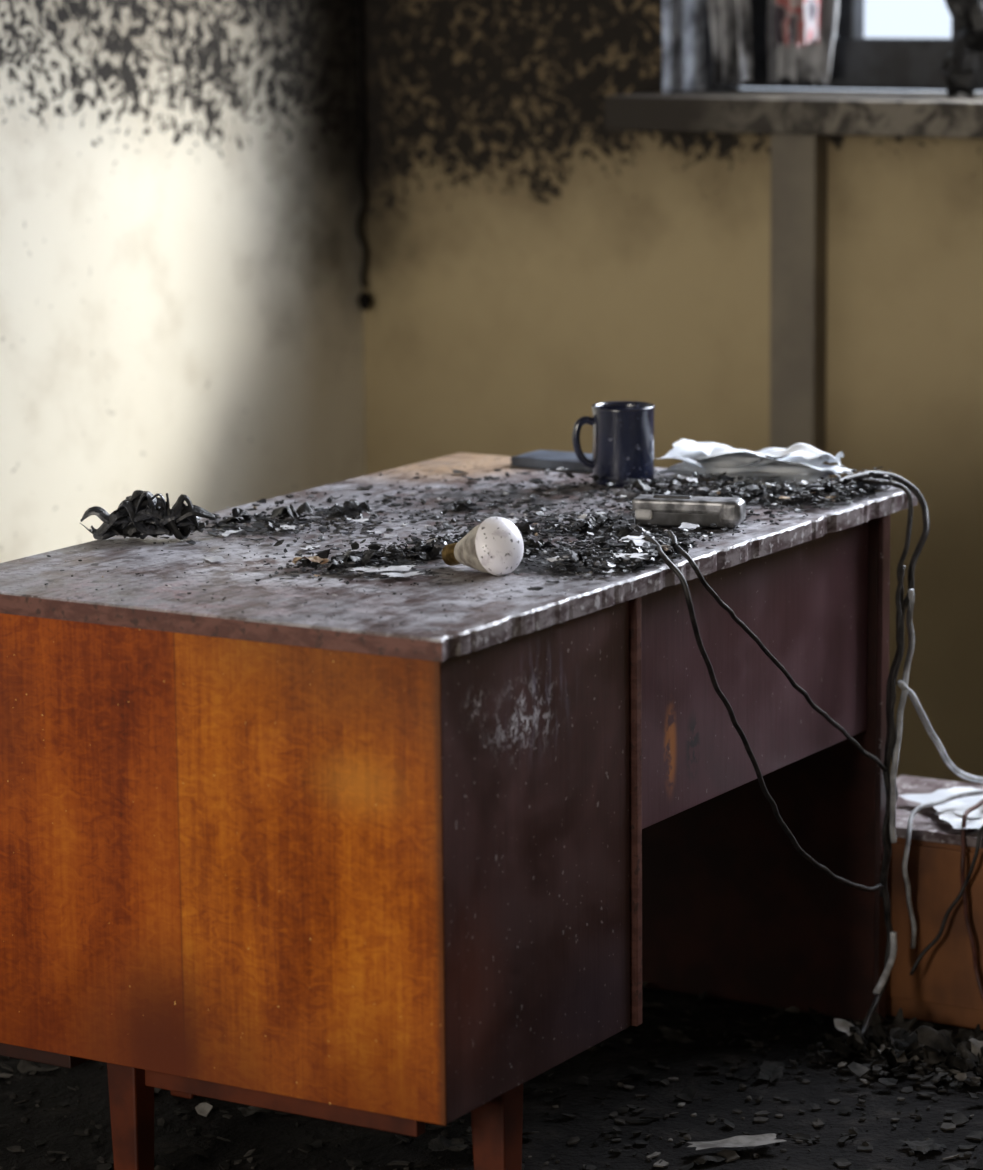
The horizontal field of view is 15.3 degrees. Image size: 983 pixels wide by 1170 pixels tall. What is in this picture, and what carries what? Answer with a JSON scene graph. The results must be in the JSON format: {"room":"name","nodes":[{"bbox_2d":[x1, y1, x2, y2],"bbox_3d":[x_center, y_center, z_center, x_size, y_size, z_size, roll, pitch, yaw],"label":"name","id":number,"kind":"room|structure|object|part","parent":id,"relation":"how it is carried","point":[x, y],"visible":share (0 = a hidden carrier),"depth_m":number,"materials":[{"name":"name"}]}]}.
{"room":"fire-damaged room","nodes":[
{"label":"fire-damaged room","id":0,"kind":"room"},
{"bbox_2d":[0,0,365,562],"bbox_3d":[-2.142,-0.628,3.882,0.200,2.950,7.000,6,12,31],"label":"wall","id":1,"kind":"structure","parent":0,"point":[181,288],"depth_m":6.36,"materials":[{"name":"paint"}]},
{"bbox_2d":[0,987,982,1169],"bbox_3d":[-0.009,1.047,3.063,4.966,0.100,7.300,6,12,31],"label":"floor","id":2,"kind":"structure","parent":0,"point":[259,1131],"depth_m":4.75,"materials":[{"name":"black concrete"}]},
{"bbox_2d":[0,453,917,1169],"bbox_3d":[-0.047,0.300,4.823,0.750,0.750,1.258,6,12,31],"label":"desk","id":3,"kind":"object","parent":2,"relation":"on","point":[353,867],"visible":0.96,"depth_m":4.35,"materials":[{"name":"brown wood"}]},
{"bbox_3d":[-0.440,0.654,4.474,0.044,0.184,0.044,6,12,31],"label":"leg","id":4,"kind":"part","parent":3,"relation":"part of","materials":[{"name":"brown wood"}]},
{"bbox_3d":[-0.406,0.586,4.850,0.044,0.184,0.044,6,12,31],"label":"leg","id":5,"kind":"part","parent":3,"relation":"part of","materials":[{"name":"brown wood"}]},
{"bbox_3d":[-0.367,0.318,4.289,0.730,0.540,0.004,6,12,31],"label":"panel","id":6,"kind":"part","parent":3,"relation":"part of","materials":[{"name":"orange wood"}]},
{"bbox_2d":[31,457,896,625],"bbox_3d":[-0.060,-0.103,4.760,0.770,0.064,1.237,6,12,31],"label":"debris","id":7,"kind":"object","parent":3,"relation":"on","point":[142,514],"visible":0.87,"depth_m":4.71,"materials":[{"name":"grey wood"}]},
{"bbox_2d":[442,516,523,575],"bbox_3d":[-0.019,-0.050,4.448,0.117,0.071,0.071,6,12,31],"label":"light bulb","id":8,"kind":"object","parent":3,"relation":"on","point":[495,546],"visible":1,"depth_m":4.42,"materials":[{"name":"white glass"}]},
{"bbox_3d":[0.006,0.667,4.378,0.050,0.184,0.050,6,12,31],"label":"leg","id":9,"kind":"part","parent":3,"relation":"part of","materials":[{"name":"brown wood"}]},
{"bbox_2d":[511,450,592,471],"bbox_3d":[0.114,-0.180,5.319,0.150,0.014,0.085,6,12,31],"label":"notebook","id":10,"kind":"object","parent":3,"relation":"on","point":[547,459],"visible":0.54,"depth_m":5.30,"materials":[{"name":"blue paper"}]},
{"bbox_2d":[572,401,654,486],"bbox_3d":[0.179,-0.199,5.148,0.104,0.111,0.090,6,12,31],"label":"coffee mug","id":11,"kind":"object","parent":3,"relation":"on","point":[622,431],"visible":0.94,"depth_m":5.11,"materials":[{"name":"blue ceramic"}]},
{"bbox_3d":[0.130,-0.200,5.139,0.034,0.076,0.011,-2,10,-6],"label":"mug handle","id":12,"kind":"part","parent":11,"relation":"part of","materials":[{"name":"blue ceramic"}]},
{"bbox_3d":[0.157,0.277,4.489,0.057,0.540,0.015,6,12,31],"label":"vertical trim","id":13,"kind":"part","parent":3,"relation":"part of","materials":[{"name":"brown wood"}]},
{"bbox_2d":[632,494,745,528],"bbox_3d":[0.258,-0.097,4.777,0.146,0.040,0.040,2,11,16],"label":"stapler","id":14,"kind":"object","parent":3,"relation":"on","point":[657,509],"visible":0.99,"depth_m":4.76,"materials":[{"name":"grey metal"}]},
{"bbox_2d":[654,438,851,489],"bbox_3d":[0.369,-0.174,5.145,0.284,0.058,0.132,6,12,31],"label":"papers","id":15,"kind":"object","parent":3,"relation":"on","point":[799,462],"visible":0.94,"depth_m":5.13,"materials":[{"name":"white paper"}]},
{"bbox_3d":[0.336,0.106,4.763,0.016,0.303,0.685,6,12,31],"label":"modesty panel","id":16,"kind":"part","parent":3,"relation":"part of","materials":[{"name":"brown wood"}]},
{"bbox_3d":[0.228,0.229,5.273,0.730,0.724,0.022,6,12,31],"label":"panel","id":17,"kind":"part","parent":3,"relation":"part of","materials":[{"name":"brown wood"}]},
{"bbox_3d":[0.544,0.260,5.085,0.007,0.724,0.025,6,12,31],"label":"post","id":18,"kind":"part","parent":3,"relation":"part of","materials":[{"name":"brown wood"}]},
{"bbox_2d":[0,982,982,1169],"bbox_3d":[0.192,0.574,5.226,2.520,0.065,2.517,6,12,31],"label":"rubble","id":19,"kind":"object","parent":2,"relation":"on","point":[911,1043],"visible":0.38,"depth_m":4.87,"materials":[{"name":"black wood"}]},
{"bbox_2d":[645,470,982,1035],"bbox_3d":[0.485,0.256,4.924,0.203,0.774,0.946,9,14,42],"label":"tangled cables","id":20,"kind":"object","parent":2,"relation":"on","point":[894,734],"visible":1,"depth_m":5.01,"materials":[{"name":"black rubber"}]},
{"bbox_3d":[0.348,0.185,4.769,0.107,0.557,0.581,6,12,31],"label":"black cord","id":21,"kind":"part","parent":20,"relation":"part of","materials":[{"name":"rubber"}]},
{"bbox_3d":[0.358,0.101,4.771,0.108,0.392,0.538,6,12,31],"label":"black cord","id":22,"kind":"part","parent":20,"relation":"part of","materials":[{"name":"rubber"}]},
{"bbox_3d":[0.520,0.227,5.030,0.106,0.755,0.264,6,12,31],"label":"black cord","id":23,"kind":"part","parent":20,"relation":"part of","materials":[{"name":"rubber"}]},
{"bbox_3d":[0.544,0.522,5.039,0.011,0.076,0.068,5,12,29],"label":"white cord","id":24,"kind":"part","parent":20,"relation":"part of","materials":[{"name":"white plastic"}]},
{"bbox_3d":[0.537,0.139,5.052,0.075,0.574,0.098,6,12,31],"label":"black cord","id":25,"kind":"part","parent":20,"relation":"part of","materials":[{"name":"rubber"}]},
{"bbox_3d":[0.553,0.185,5.011,0.018,0.424,0.066,6,12,31],"label":"black cord","id":26,"kind":"part","parent":20,"relation":"part of","materials":[{"name":"rubber"}]},
{"bbox_3d":[0.564,0.180,5.019,0.014,0.347,0.072,5,11,27],"label":"white cord","id":27,"kind":"part","parent":20,"relation":"part of","materials":[{"name":"white plastic"}]},
{"bbox_3d":[0.698,0.206,5.141,0.358,0.197,0.063,-7,12,-31],"label":"white cord","id":28,"kind":"part","parent":20,"relation":"part of","materials":[{"name":"white plastic"}]},
{"bbox_3d":[0.670,0.397,5.158,0.250,0.205,0.055,-6,12,-28],"label":"white cord","id":29,"kind":"part","parent":20,"relation":"part of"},
{"bbox_3d":[0.659,0.428,5.069,0.149,0.237,0.049,-3,10,-13],"label":"brown cord","id":30,"kind":"part","parent":20,"relation":"part of","materials":[{"name":"black rubber"}]},
{"bbox_3d":[0.680,0.456,5.117,0.051,0.307,0.149,1,10,6],"label":"brown cord","id":31,"kind":"part","parent":20,"relation":"part of","materials":[{"name":"brown plastic"}]},
{"bbox_2d":[886,775,982,1029],"bbox_3d":[0.796,0.467,5.177,0.610,0.278,0.297,6,12,31],"label":"wooden box","id":32,"kind":"object","parent":2,"relation":"on","point":[943,988],"visible":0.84,"depth_m":5.12,"materials":[{"name":"brown wood"}]},
{"bbox_2d":[899,787,982,830],"bbox_3d":[0.723,0.319,5.168,0.222,0.019,0.268,-4,11,-17],"label":"paper scraps","id":33,"kind":"object","parent":32,"relation":"on","point":[951,812],"visible":0.86,"depth_m":5.18,"materials":[{"name":"white paper"}]},
{"bbox_2d":[359,0,982,784],"bbox_3d":[1.784,-1.001,5.740,4.966,2.950,0.300,6,12,31],"label":"wall","id":34,"kind":"structure","parent":0,"point":[533,264],"depth_m":6.57,"materials":[{"name":"paint"}]},
{"bbox_2d":[357,0,371,310],"bbox_3d":[-0.248,-1.557,6.676,0.026,2.114,0.039,-4,11,-16],"label":"cable","id":35,"kind":"object","parent":34,"relation":"attached to","point":[364,300],"visible":1,"depth_m":6.82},
{"bbox_2d":[663,0,734,92],"bbox_3d":[0.374,-1.645,6.486,0.001,1.518,0.298,6,12,31],"label":"trim","id":36,"kind":"structure","parent":34,"relation":"attached to","point":[687,43],"depth_m":6.56,"materials":[{"name":"paint"}]},
{"bbox_2d":[707,0,751,85],"bbox_3d":[0.416,-1.360,6.428,0.123,0.959,0.056,6,12,31],"label":"rag","id":37,"kind":"object","parent":34,"relation":"hanging from","point":[730,20],"visible":1,"depth_m":6.49,"materials":[{"name":"fabric"}]},
{"bbox_2d":[605,88,982,137],"bbox_3d":[1.580,-0.730,5.790,3.020,0.059,0.350,6,12,31],"label":"window sill","id":38,"kind":"structure","parent":34,"relation":"attached to","point":[719,110],"depth_m":6.25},
{"bbox_2d":[939,0,982,96],"bbox_3d":[0.873,-0.978,6.244,0.215,0.291,0.174,6,12,31],"label":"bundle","id":39,"kind":"object","parent":38,"relation":"on","point":[961,71],"visible":1,"depth_m":6.22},
{"bbox_2d":[774,0,819,46],"bbox_3d":[0.540,-1.389,6.385,0.096,0.890,0.058,6,12,31],"label":"rag","id":40,"kind":"object","parent":34,"relation":"hanging from","point":[797,21],"visible":1,"depth_m":6.45,"materials":[{"name":"fabric"}]},
{"bbox_2d":[770,134,826,464],"bbox_3d":[0.540,-0.209,6.442,0.087,1.168,0.050,6,12,31],"label":"pipe","id":41,"kind":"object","parent":34,"relation":"attached to","point":[798,239],"depth_m":6.37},
{"bbox_2d":[767,0,838,83],"bbox_3d":[0.555,-1.245,6.482,0.142,0.709,0.055,6,12,31],"label":"rag","id":42,"kind":"object","parent":34,"relation":"hanging from","point":[811,60],"visible":0.74,"depth_m":6.54,"materials":[{"name":"fabric"}]},
{"bbox_2d":[735,0,982,90],"bbox_3d":[1.691,-1.536,5.834,2.890,1.508,0.070,6,12,31],"label":"window","id":43,"kind":"structure","parent":34,"relation":"in","point":[857,63],"depth_m":6.54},
{"bbox_3d":[0.500,-1.652,6.543,0.110,1.508,0.050,6,12,31],"label":"stile","id":44,"kind":"part","parent":43,"relation":"part of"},
{"bbox_3d":[0.639,-1.638,6.460,0.034,1.508,0.050,6,12,31],"label":"stile","id":45,"kind":"part","parent":43,"relation":"part of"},
{"bbox_3d":[0.849,-1.618,6.335,0.075,1.508,0.050,6,12,31],"label":"stile","id":46,"kind":"part","parent":43,"relation":"part of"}
]}

